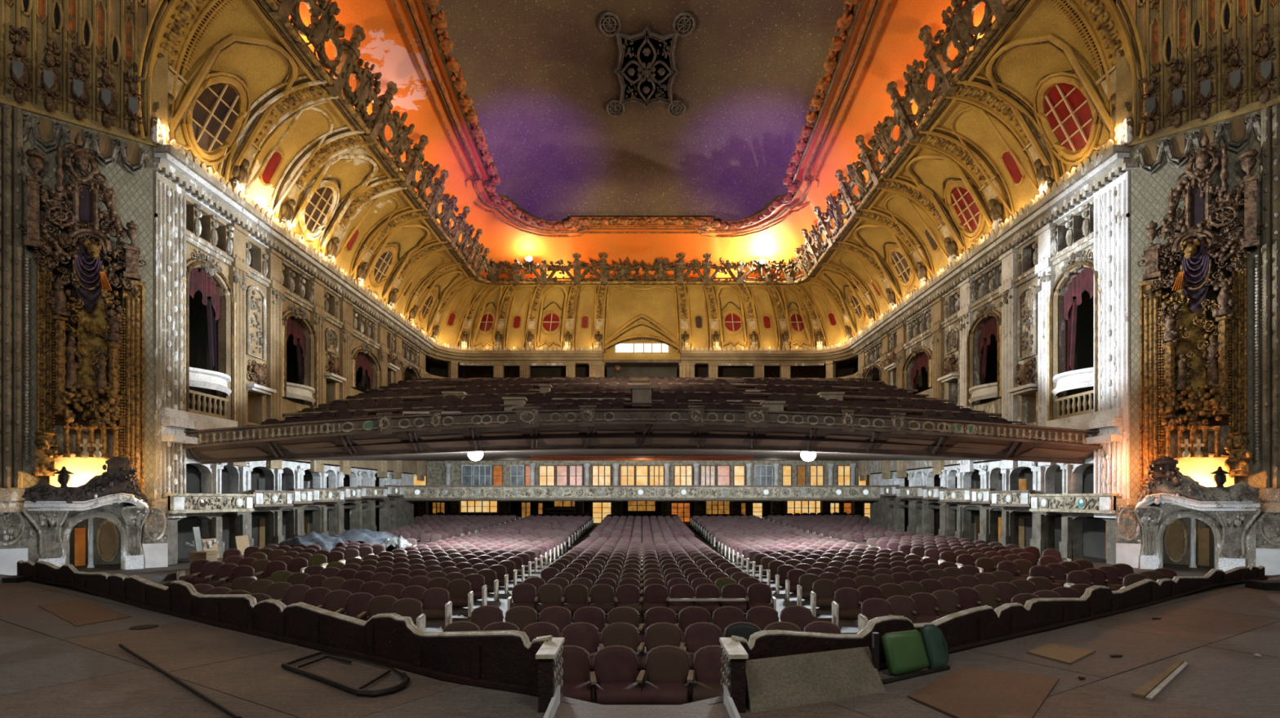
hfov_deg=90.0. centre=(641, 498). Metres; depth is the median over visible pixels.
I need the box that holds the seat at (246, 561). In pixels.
[237,557,256,566]
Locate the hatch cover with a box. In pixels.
[128,624,158,630]
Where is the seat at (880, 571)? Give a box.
[873,568,893,575]
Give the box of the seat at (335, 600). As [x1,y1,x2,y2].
[316,590,351,615]
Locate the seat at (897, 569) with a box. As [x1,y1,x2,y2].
[890,566,909,573]
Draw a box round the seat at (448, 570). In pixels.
[441,566,460,574]
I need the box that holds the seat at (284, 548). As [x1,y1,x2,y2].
[275,545,291,551]
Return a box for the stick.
[118,644,241,717]
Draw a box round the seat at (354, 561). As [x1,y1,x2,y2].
[345,558,363,565]
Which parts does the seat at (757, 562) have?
panel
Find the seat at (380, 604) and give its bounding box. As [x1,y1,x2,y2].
[356,595,397,621]
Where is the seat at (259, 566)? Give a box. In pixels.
[251,559,271,577]
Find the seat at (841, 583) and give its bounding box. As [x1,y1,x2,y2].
[833,577,857,593]
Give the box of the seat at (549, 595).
[533,583,562,622]
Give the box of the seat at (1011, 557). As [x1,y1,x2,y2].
[1004,554,1022,561]
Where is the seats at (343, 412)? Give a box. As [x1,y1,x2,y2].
[245,377,1026,426]
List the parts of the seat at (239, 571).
armrest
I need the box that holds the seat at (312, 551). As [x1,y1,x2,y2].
[301,548,316,555]
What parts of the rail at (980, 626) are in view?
post, rail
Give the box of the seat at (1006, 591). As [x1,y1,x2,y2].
[991,582,1017,606]
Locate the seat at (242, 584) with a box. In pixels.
[231,577,256,591]
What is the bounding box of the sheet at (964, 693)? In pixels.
[907,667,1059,717]
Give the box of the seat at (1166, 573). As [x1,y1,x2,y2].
[1152,568,1177,579]
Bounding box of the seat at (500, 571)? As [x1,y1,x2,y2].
[488,564,508,594]
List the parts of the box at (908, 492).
panel, panel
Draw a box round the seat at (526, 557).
[515,553,531,577]
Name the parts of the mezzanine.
roundel frame, roundel frame, roundel frame, roundel frame, roundel frame, roundel frame, rail, handrail, roundel frame, roundel frame, roundel frame, roundel frame, roundel frame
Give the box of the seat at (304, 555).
[295,552,312,564]
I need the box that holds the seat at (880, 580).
[872,573,894,587]
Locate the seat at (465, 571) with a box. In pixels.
[458,568,478,576]
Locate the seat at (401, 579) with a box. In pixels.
[389,573,411,587]
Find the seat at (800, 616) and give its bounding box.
[779,605,813,631]
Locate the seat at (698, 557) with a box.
[693,555,707,564]
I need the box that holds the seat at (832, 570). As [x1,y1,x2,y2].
[823,566,842,574]
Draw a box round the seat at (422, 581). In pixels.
[408,575,430,590]
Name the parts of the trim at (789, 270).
panel, panel, panel, panel, panel, panel, panel, panel, panel, panel, panel, panel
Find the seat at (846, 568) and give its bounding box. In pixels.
[840,565,858,573]
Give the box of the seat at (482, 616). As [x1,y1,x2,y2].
[470,605,503,631]
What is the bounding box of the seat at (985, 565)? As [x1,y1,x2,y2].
[975,557,995,573]
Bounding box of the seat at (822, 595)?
[810,579,836,617]
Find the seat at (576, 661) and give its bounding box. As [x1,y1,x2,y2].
[561,645,591,702]
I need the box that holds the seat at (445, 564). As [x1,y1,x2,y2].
[439,561,456,568]
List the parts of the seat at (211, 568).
armrest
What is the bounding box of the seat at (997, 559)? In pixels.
[991,555,1008,571]
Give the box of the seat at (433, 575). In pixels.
[426,571,446,579]
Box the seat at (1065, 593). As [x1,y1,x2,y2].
[1051,586,1079,598]
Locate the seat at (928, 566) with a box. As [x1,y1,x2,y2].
[923,563,942,571]
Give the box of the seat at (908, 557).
[904,555,921,560]
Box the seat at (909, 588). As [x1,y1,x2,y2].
[899,581,924,597]
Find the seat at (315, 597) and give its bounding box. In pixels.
[297,587,331,609]
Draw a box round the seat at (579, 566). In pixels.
[566,563,584,573]
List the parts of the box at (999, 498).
panel, roundel frame, panel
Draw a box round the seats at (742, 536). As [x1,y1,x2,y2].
[263,512,1019,573]
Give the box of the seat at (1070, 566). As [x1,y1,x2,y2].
[1060,561,1080,576]
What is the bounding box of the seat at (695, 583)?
[690,577,712,604]
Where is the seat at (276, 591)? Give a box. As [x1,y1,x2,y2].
[265,582,292,604]
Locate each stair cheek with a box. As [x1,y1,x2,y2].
[543,685,559,717]
[723,685,740,717]
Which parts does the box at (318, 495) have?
panel, panel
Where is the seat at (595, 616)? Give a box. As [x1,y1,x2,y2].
[573,606,605,647]
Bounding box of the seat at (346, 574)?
[336,568,356,580]
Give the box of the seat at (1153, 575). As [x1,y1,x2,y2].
[1139,570,1164,582]
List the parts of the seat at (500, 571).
panel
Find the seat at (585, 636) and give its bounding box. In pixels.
[561,622,599,671]
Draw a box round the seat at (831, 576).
[818,572,839,581]
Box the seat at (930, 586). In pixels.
[919,579,943,594]
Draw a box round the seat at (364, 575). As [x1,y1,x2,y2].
[353,570,374,582]
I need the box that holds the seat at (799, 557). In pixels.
[791,555,806,561]
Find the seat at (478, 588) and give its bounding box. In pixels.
[457,573,487,608]
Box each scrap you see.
[1078,676,1085,680]
[1110,654,1122,657]
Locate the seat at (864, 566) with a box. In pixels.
[857,564,875,571]
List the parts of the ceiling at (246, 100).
rib moulding, pane, pane, pane, pane, pane, pane, pane, pane, pane, pane, pane, panel moulding, panel moulding, pane, pane, rib moulding, panel moulding, pane, pane, pane, pane, pane, pane, pane, pane, rib moulding, pane, pane, panel moulding, panel moulding, pane, cove moulding, rib moulding, cove moulding, cove moulding, panel moulding, cove moulding, pane, pane, pane, pane, pane, rib moulding, panel moulding, panel moulding, pane, rib moulding, panel moulding, pane, pane, pane, pane, rib moulding, panel moulding, panel moulding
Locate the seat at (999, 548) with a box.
[992,545,1007,551]
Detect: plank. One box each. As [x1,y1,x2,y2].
[667,598,746,601]
[1131,659,1183,698]
[1145,662,1187,699]
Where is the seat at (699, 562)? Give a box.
[696,559,712,568]
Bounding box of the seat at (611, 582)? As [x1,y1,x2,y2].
[594,577,616,604]
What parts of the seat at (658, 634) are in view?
armrest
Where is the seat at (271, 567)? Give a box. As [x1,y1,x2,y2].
[255,560,286,580]
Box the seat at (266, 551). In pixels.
[257,547,273,560]
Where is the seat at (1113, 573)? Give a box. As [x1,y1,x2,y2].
[1097,565,1123,589]
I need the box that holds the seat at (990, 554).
[984,551,1000,558]
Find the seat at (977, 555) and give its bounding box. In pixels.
[971,552,987,566]
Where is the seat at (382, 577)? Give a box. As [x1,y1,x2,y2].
[370,572,392,585]
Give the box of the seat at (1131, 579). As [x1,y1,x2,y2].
[1120,573,1150,589]
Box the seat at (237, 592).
[224,590,250,595]
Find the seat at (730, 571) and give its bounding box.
[724,567,742,577]
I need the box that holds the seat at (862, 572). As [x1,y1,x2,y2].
[855,569,875,577]
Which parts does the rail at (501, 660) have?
post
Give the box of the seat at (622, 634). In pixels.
[599,622,641,671]
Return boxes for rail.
[14,560,564,713]
[402,411,461,415]
[493,388,539,391]
[551,398,631,400]
[651,400,764,402]
[719,565,1268,713]
[745,390,760,391]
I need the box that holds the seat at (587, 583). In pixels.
[570,577,592,604]
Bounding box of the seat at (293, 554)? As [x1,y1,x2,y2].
[282,551,299,558]
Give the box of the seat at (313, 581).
[303,574,327,588]
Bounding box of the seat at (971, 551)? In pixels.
[967,548,982,555]
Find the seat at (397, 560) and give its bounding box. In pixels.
[391,557,408,564]
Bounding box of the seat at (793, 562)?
[784,559,801,567]
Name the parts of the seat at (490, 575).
panel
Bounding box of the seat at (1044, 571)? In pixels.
[1026,565,1062,589]
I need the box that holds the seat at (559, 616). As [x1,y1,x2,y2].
[538,606,571,646]
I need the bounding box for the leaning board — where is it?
[746,646,885,713]
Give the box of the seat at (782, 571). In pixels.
[775,564,795,594]
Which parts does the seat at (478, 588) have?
panel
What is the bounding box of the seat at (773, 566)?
[766,560,785,586]
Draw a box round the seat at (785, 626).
[764,622,800,631]
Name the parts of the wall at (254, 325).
corridor door, corridor door, arch frame, balustrade rail, arch frame, corridor door, corridor door, corridor door, corridor door, cornice, cornice, cornice, cornice, arch frame, arch frame, corridor door, corridor door, arch frame, arch frame, lit doorway, arch frame, arch frame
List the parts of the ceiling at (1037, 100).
panel moulding, panel moulding, rib moulding, pane, pane, pane, panel moulding, rib moulding, pane, panel moulding, panel moulding, rib moulding, pane, pane, pane, pane, pane, pane, cove moulding, panel moulding, cove moulding, cove moulding, rib moulding, cove moulding, pane, panel moulding, panel moulding, pane, pane, rib moulding, pane, pane, pane, pane, pane, pane, pane, pane, panel moulding, rib moulding, pane, pane, panel moulding, panel moulding, pane, pane, pane, pane, pane, pane, pane, pane, pane, pane, pane, rib moulding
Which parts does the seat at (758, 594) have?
panel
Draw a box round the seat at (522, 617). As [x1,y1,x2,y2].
[504,606,537,631]
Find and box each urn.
[53,466,73,488]
[1209,466,1229,488]
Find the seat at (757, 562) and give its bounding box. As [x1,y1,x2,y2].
[752,553,768,577]
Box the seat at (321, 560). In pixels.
[308,554,328,568]
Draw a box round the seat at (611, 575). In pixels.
[598,573,618,595]
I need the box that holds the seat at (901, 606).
[886,595,922,623]
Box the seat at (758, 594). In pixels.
[745,583,776,622]
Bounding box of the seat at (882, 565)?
[873,562,892,569]
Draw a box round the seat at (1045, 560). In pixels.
[1038,555,1059,566]
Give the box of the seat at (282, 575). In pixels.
[270,570,292,582]
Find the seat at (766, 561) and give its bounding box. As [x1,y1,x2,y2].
[759,556,776,582]
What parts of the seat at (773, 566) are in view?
panel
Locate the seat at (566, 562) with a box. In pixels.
[553,559,569,568]
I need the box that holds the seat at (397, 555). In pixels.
[391,552,407,559]
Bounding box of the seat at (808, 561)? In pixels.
[800,558,817,565]
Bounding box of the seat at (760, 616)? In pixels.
[746,606,779,631]
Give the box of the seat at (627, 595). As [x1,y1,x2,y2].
[613,584,641,613]
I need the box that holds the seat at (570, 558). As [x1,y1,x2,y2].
[559,555,573,564]
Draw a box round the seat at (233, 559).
[224,555,243,564]
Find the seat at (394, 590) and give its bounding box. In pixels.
[379,583,404,599]
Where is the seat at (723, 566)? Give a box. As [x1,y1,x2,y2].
[718,563,736,573]
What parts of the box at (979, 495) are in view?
panel, panel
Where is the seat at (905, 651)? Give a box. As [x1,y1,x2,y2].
[871,624,950,684]
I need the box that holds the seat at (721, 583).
[714,577,736,604]
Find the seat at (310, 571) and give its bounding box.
[303,565,324,576]
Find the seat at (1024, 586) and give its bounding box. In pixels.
[1010,579,1035,594]
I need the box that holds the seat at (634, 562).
[624,559,640,577]
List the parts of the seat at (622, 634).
armrest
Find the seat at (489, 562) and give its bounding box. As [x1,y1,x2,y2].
[482,560,498,567]
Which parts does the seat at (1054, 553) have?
panel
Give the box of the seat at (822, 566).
[811,562,828,570]
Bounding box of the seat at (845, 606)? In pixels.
[831,587,862,626]
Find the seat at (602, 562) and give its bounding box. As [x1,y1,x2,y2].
[589,559,605,569]
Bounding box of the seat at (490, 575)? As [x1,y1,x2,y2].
[473,568,498,600]
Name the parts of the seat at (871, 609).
panel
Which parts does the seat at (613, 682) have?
armrest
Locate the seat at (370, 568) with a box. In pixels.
[357,564,376,573]
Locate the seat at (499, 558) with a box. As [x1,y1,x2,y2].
[491,555,507,563]
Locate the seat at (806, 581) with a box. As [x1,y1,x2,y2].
[796,573,820,606]
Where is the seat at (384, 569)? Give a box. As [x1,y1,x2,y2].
[373,566,393,573]
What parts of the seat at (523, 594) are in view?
panel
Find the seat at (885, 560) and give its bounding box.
[875,557,891,564]
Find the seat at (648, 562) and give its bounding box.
[640,559,659,577]
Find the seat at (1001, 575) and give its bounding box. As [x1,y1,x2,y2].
[991,570,1013,582]
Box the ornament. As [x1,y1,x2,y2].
[618,33,674,105]
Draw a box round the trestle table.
[545,508,574,515]
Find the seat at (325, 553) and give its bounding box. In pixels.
[314,550,329,556]
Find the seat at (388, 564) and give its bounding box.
[375,560,394,568]
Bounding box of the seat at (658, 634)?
[636,622,682,672]
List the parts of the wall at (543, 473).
pane, pane, pane, pane, pane, pane, pane, pane, pane, pane, pane, pane, pane, pane, pane, pane, pane, pane, pane, pane, pane, pane, pane, pane, pane, pane, pane, pane, pane, pane, pane, pane, pane, pane, pane, pane, pane, pane, pane, pane, pane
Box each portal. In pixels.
[0,452,168,575]
[1115,452,1279,575]
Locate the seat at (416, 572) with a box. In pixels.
[408,569,428,577]
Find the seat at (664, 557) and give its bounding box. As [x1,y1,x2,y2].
[658,555,675,570]
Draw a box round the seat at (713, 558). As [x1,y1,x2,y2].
[709,555,724,564]
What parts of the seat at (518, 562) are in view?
panel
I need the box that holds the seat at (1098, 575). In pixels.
[1083,568,1119,591]
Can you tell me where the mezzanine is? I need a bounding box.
[403,485,879,499]
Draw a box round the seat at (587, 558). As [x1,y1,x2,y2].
[575,555,591,564]
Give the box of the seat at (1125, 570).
[1111,563,1133,584]
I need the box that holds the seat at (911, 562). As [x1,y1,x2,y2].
[905,560,923,567]
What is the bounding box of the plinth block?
[1244,580,1279,591]
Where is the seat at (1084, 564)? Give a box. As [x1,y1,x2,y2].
[1073,559,1093,571]
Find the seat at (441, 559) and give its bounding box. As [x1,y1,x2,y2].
[435,556,452,563]
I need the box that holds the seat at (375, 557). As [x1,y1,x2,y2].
[362,555,378,560]
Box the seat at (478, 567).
[471,564,488,571]
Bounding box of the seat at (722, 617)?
[711,606,745,637]
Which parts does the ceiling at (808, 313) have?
rib moulding, pane, panel moulding, rib moulding, pane, pane, panel moulding, panel moulding, pane, pane, rib moulding, pane, panel moulding, rib moulding, pane, pane, panel moulding, panel moulding, pane, pane, rib moulding, pane, panel moulding, rib moulding, cove moulding, panel moulding, cove moulding, arch moulding, arch moulding, arch moulding, cove moulding, rib moulding, panel moulding, pane, rib moulding, pane, pane, panel moulding, panel moulding, pane, pane, rib moulding, panel moulding, pane, rib moulding, pane, pane, panel moulding, panel moulding, pane, pane, rib moulding, panel moulding, pane, rib moulding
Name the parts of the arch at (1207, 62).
sill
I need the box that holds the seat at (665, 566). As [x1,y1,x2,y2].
[662,563,679,577]
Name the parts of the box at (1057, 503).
panel, roundel frame, roundel frame, panel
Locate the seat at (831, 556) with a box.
[821,553,835,559]
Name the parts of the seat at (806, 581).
panel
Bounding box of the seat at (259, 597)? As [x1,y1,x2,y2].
[250,593,272,603]
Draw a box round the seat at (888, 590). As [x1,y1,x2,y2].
[879,583,904,600]
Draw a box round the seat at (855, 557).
[846,555,862,561]
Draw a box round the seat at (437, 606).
[421,587,452,626]
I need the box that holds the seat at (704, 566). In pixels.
[699,563,716,573]
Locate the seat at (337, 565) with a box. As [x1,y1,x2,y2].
[325,561,344,570]
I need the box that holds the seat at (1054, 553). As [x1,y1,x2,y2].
[1042,549,1071,562]
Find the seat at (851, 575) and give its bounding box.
[837,571,857,579]
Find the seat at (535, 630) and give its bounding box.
[522,622,559,643]
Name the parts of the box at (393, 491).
panel, panel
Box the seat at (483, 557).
[476,555,492,561]
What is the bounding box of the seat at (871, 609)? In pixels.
[857,598,892,632]
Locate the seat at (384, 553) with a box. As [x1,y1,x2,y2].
[377,551,393,557]
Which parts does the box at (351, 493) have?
panel, panel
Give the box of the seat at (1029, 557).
[1017,552,1035,566]
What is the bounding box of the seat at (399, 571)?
[391,568,410,576]
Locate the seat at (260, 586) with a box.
[248,579,273,594]
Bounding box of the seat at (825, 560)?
[816,557,832,564]
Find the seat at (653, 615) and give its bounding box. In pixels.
[637,606,676,653]
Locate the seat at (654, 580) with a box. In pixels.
[640,577,666,604]
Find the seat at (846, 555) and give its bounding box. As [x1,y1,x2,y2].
[835,551,850,558]
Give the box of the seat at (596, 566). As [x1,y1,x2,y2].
[585,563,603,575]
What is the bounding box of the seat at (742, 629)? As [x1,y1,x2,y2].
[720,622,760,646]
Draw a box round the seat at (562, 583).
[546,577,568,604]
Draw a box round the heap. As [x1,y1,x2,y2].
[182,538,218,548]
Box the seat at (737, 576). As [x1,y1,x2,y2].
[730,572,751,584]
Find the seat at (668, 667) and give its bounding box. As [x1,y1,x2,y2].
[635,645,691,705]
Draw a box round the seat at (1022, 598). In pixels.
[1011,593,1039,606]
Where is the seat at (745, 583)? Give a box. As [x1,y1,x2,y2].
[738,577,759,604]
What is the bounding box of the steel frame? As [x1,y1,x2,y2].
[280,652,410,697]
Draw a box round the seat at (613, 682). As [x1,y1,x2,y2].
[590,645,641,705]
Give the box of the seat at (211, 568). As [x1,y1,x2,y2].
[190,561,223,586]
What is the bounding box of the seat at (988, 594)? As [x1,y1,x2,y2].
[973,584,999,609]
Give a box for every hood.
[57,452,111,459]
[315,177,341,202]
[382,242,400,261]
[426,285,440,299]
[480,302,495,311]
[543,302,562,310]
[721,302,740,310]
[787,302,803,310]
[843,284,857,299]
[883,241,902,261]
[942,177,968,202]
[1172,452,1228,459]
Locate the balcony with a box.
[182,377,1102,464]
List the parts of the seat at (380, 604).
armrest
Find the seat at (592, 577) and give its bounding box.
[576,573,596,586]
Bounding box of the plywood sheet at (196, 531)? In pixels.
[191,527,202,551]
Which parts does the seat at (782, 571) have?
panel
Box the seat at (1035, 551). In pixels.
[1022,546,1042,565]
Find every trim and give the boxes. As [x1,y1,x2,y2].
[264,0,489,279]
[474,253,806,285]
[793,0,1018,279]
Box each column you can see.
[0,85,28,512]
[1254,85,1279,512]
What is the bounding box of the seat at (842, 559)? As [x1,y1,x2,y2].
[831,556,848,563]
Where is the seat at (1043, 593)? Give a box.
[1032,590,1061,598]
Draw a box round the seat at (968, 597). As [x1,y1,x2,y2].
[952,587,980,612]
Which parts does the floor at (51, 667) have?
floor panel, floor panel, floor panel, floor panel, floor panel, floor panel, floor panel, floor panel, floor panel, floor panel, floor panel, floor panel, floor panel, floor panel, floor panel, floor panel, floor panel, floor panel, floor panel, floor panel, floor panel, floor panel, floor panel, floor panel, floor panel, floor panel, floor panel, floor panel, floor panel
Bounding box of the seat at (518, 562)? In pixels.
[506,556,524,582]
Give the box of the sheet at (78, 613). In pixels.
[38,600,131,626]
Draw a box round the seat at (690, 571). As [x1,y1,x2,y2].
[683,568,702,580]
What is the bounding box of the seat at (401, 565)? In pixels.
[391,562,409,569]
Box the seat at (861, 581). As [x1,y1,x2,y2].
[853,576,875,590]
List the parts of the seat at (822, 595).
panel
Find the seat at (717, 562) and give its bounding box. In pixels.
[713,559,729,568]
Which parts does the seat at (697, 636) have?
armrest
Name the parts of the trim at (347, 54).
panel, panel, panel, panel, panel, panel, panel, panel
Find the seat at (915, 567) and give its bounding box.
[906,564,926,573]
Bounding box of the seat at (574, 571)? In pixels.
[560,568,579,579]
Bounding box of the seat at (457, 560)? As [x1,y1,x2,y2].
[451,557,467,564]
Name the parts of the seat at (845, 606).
panel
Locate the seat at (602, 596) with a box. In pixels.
[587,584,614,613]
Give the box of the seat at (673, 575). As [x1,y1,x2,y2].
[665,573,684,589]
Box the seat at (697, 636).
[679,622,722,671]
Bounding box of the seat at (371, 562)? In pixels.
[360,560,378,566]
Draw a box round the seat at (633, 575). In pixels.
[619,573,640,595]
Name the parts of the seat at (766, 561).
panel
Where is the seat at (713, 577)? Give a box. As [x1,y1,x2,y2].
[708,572,728,585]
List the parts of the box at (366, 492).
panel, panel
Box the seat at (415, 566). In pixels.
[408,564,426,571]
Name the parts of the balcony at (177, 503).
panel, roundel frame, roundel frame, panel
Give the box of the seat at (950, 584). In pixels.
[937,577,961,591]
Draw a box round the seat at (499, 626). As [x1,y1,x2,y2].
[482,622,519,631]
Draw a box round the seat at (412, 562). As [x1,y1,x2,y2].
[407,558,424,565]
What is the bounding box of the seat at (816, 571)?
[805,568,824,576]
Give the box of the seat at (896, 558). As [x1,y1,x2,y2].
[889,555,906,562]
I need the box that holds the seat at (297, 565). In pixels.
[286,557,308,573]
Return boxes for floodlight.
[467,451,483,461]
[526,256,533,273]
[758,258,764,275]
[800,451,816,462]
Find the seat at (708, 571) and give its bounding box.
[703,568,722,578]
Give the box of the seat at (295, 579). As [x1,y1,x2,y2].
[286,573,309,586]
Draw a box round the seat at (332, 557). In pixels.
[326,551,346,564]
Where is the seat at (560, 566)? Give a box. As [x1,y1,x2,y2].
[547,563,564,573]
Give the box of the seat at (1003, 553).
[997,549,1013,556]
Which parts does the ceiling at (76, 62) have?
sill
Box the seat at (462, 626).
[442,621,479,632]
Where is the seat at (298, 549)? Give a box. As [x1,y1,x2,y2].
[288,546,303,553]
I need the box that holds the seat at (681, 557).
[675,555,691,565]
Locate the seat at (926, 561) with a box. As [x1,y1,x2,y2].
[920,558,938,565]
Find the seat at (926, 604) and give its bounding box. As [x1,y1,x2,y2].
[909,592,942,623]
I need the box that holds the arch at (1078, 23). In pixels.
[1044,0,1102,70]
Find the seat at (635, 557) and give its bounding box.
[625,555,640,562]
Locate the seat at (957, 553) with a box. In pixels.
[954,550,969,563]
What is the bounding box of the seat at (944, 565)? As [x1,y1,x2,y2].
[939,561,957,570]
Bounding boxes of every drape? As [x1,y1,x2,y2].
[71,247,104,311]
[1178,247,1212,311]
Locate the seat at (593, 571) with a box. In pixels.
[581,568,599,580]
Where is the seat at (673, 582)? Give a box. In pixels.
[666,577,688,604]
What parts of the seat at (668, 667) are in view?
armrest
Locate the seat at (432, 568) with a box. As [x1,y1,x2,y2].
[424,565,443,573]
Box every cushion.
[178,575,203,583]
[192,577,217,586]
[206,580,231,587]
[221,582,231,589]
[257,577,271,580]
[349,615,368,619]
[422,608,444,620]
[448,597,467,608]
[471,591,481,599]
[486,585,493,592]
[497,579,504,586]
[506,573,513,581]
[510,602,535,610]
[516,569,521,575]
[537,603,561,613]
[561,681,591,702]
[564,603,588,613]
[589,652,596,671]
[590,603,614,613]
[595,681,641,705]
[598,632,602,647]
[617,603,641,613]
[635,652,641,671]
[637,632,641,647]
[641,603,666,613]
[641,632,645,647]
[641,652,648,671]
[641,681,688,705]
[668,603,693,613]
[681,632,685,647]
[687,652,694,671]
[692,681,721,702]
[695,603,719,613]
[721,603,746,613]
[748,602,773,610]
[755,565,759,571]
[762,569,767,575]
[770,573,776,581]
[779,579,786,586]
[789,585,797,592]
[801,591,813,599]
[816,597,834,608]
[838,608,861,620]
[881,630,928,675]
[910,619,922,623]
[915,615,942,623]
[937,612,955,617]
[979,605,999,609]
[1013,577,1026,580]
[1017,574,1029,579]
[1052,580,1066,586]
[1052,582,1062,589]
[1106,583,1123,589]
[1108,586,1119,591]
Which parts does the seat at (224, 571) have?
armrest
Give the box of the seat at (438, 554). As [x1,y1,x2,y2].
[433,551,448,558]
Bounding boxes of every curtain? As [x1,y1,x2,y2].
[206,296,217,399]
[296,337,304,385]
[365,369,371,389]
[913,370,918,389]
[979,337,987,385]
[1065,296,1077,399]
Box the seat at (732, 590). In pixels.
[719,583,746,613]
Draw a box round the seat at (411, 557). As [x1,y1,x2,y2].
[406,554,422,560]
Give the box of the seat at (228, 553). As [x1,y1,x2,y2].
[217,549,241,562]
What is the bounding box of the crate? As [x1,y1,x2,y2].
[188,551,218,567]
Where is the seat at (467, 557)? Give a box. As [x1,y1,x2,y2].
[462,554,477,560]
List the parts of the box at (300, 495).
panel, panel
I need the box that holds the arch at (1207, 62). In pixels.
[1115,0,1279,146]
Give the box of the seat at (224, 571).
[204,563,238,587]
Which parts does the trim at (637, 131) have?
border moulding, border moulding, border moulding, border moulding, panel, border moulding, border moulding, border moulding, border moulding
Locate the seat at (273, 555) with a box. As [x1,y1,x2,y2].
[268,549,286,561]
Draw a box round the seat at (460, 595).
[447,579,473,617]
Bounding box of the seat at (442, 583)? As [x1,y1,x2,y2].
[426,577,450,590]
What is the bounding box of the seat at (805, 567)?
[794,564,812,571]
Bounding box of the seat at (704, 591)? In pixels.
[693,584,719,613]
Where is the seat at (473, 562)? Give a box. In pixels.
[466,558,483,565]
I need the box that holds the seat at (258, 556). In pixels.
[248,552,267,559]
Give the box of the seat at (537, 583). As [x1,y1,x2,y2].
[523,577,545,604]
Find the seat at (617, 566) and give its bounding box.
[604,563,622,579]
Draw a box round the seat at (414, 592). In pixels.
[397,585,426,607]
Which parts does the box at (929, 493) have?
panel, panel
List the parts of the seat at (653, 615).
armrest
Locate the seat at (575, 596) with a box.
[560,584,588,613]
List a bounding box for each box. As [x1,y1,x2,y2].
[1,575,31,583]
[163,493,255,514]
[242,490,293,506]
[286,488,313,503]
[307,488,346,502]
[340,486,362,499]
[357,486,388,498]
[378,484,404,496]
[880,484,904,496]
[895,486,926,498]
[921,486,942,499]
[937,488,975,502]
[969,488,996,503]
[989,490,1041,506]
[1028,493,1121,514]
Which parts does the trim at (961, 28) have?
panel, panel, panel, panel, panel, panel, panel, panel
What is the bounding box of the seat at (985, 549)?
[980,546,995,553]
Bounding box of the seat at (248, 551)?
[241,546,261,558]
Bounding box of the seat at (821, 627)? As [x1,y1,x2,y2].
[803,621,840,634]
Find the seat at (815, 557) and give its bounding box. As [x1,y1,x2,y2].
[806,554,822,560]
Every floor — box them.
[0,574,1279,717]
[11,562,224,586]
[177,523,1106,703]
[1037,562,1271,577]
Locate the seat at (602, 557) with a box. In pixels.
[592,555,608,565]
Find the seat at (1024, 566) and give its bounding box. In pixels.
[1013,559,1032,579]
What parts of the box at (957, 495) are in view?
panel, panel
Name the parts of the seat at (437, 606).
panel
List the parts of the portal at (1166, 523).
panel, niche frame, arch moulding, arch moulding, arch moulding, canopy moulding, glowing panel, lobby door, panel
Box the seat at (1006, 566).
[996,560,1026,580]
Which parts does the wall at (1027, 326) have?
arch frame, arch frame, lit doorway, arch frame, arch frame, corridor door, corridor door, arch frame, arch frame, cornice, cornice, cornice, cornice, corridor door, corridor door, corridor door, corridor door, arch frame, arch frame, balustrade rail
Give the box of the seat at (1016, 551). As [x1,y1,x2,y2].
[1010,547,1026,555]
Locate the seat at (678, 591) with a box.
[666,584,693,613]
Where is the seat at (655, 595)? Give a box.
[639,584,668,623]
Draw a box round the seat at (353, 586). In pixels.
[340,579,364,594]
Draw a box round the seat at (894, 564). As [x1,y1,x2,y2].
[889,560,907,568]
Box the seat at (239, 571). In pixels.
[218,565,257,589]
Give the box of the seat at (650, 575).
[640,573,663,595]
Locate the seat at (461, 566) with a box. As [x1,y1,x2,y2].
[454,562,472,570]
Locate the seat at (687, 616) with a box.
[675,606,711,647]
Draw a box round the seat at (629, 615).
[604,606,641,647]
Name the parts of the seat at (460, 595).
panel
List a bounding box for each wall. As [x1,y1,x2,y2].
[0,106,157,498]
[69,139,601,566]
[168,0,1115,367]
[375,499,908,523]
[404,342,881,383]
[413,460,870,485]
[441,391,466,399]
[502,396,527,411]
[537,384,551,395]
[550,512,591,515]
[631,386,653,402]
[682,139,1214,567]
[760,400,785,411]
[817,391,844,400]
[1125,106,1279,498]
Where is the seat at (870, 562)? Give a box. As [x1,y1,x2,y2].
[859,558,876,565]
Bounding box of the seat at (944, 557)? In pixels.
[937,551,956,564]
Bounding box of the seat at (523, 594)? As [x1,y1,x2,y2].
[506,583,537,610]
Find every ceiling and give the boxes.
[0,0,168,146]
[137,0,475,334]
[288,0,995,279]
[427,277,856,362]
[807,0,1146,334]
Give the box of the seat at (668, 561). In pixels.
[660,559,676,576]
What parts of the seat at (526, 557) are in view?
panel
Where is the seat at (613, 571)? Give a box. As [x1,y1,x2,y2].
[601,568,620,584]
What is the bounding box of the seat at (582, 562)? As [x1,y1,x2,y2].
[571,559,587,568]

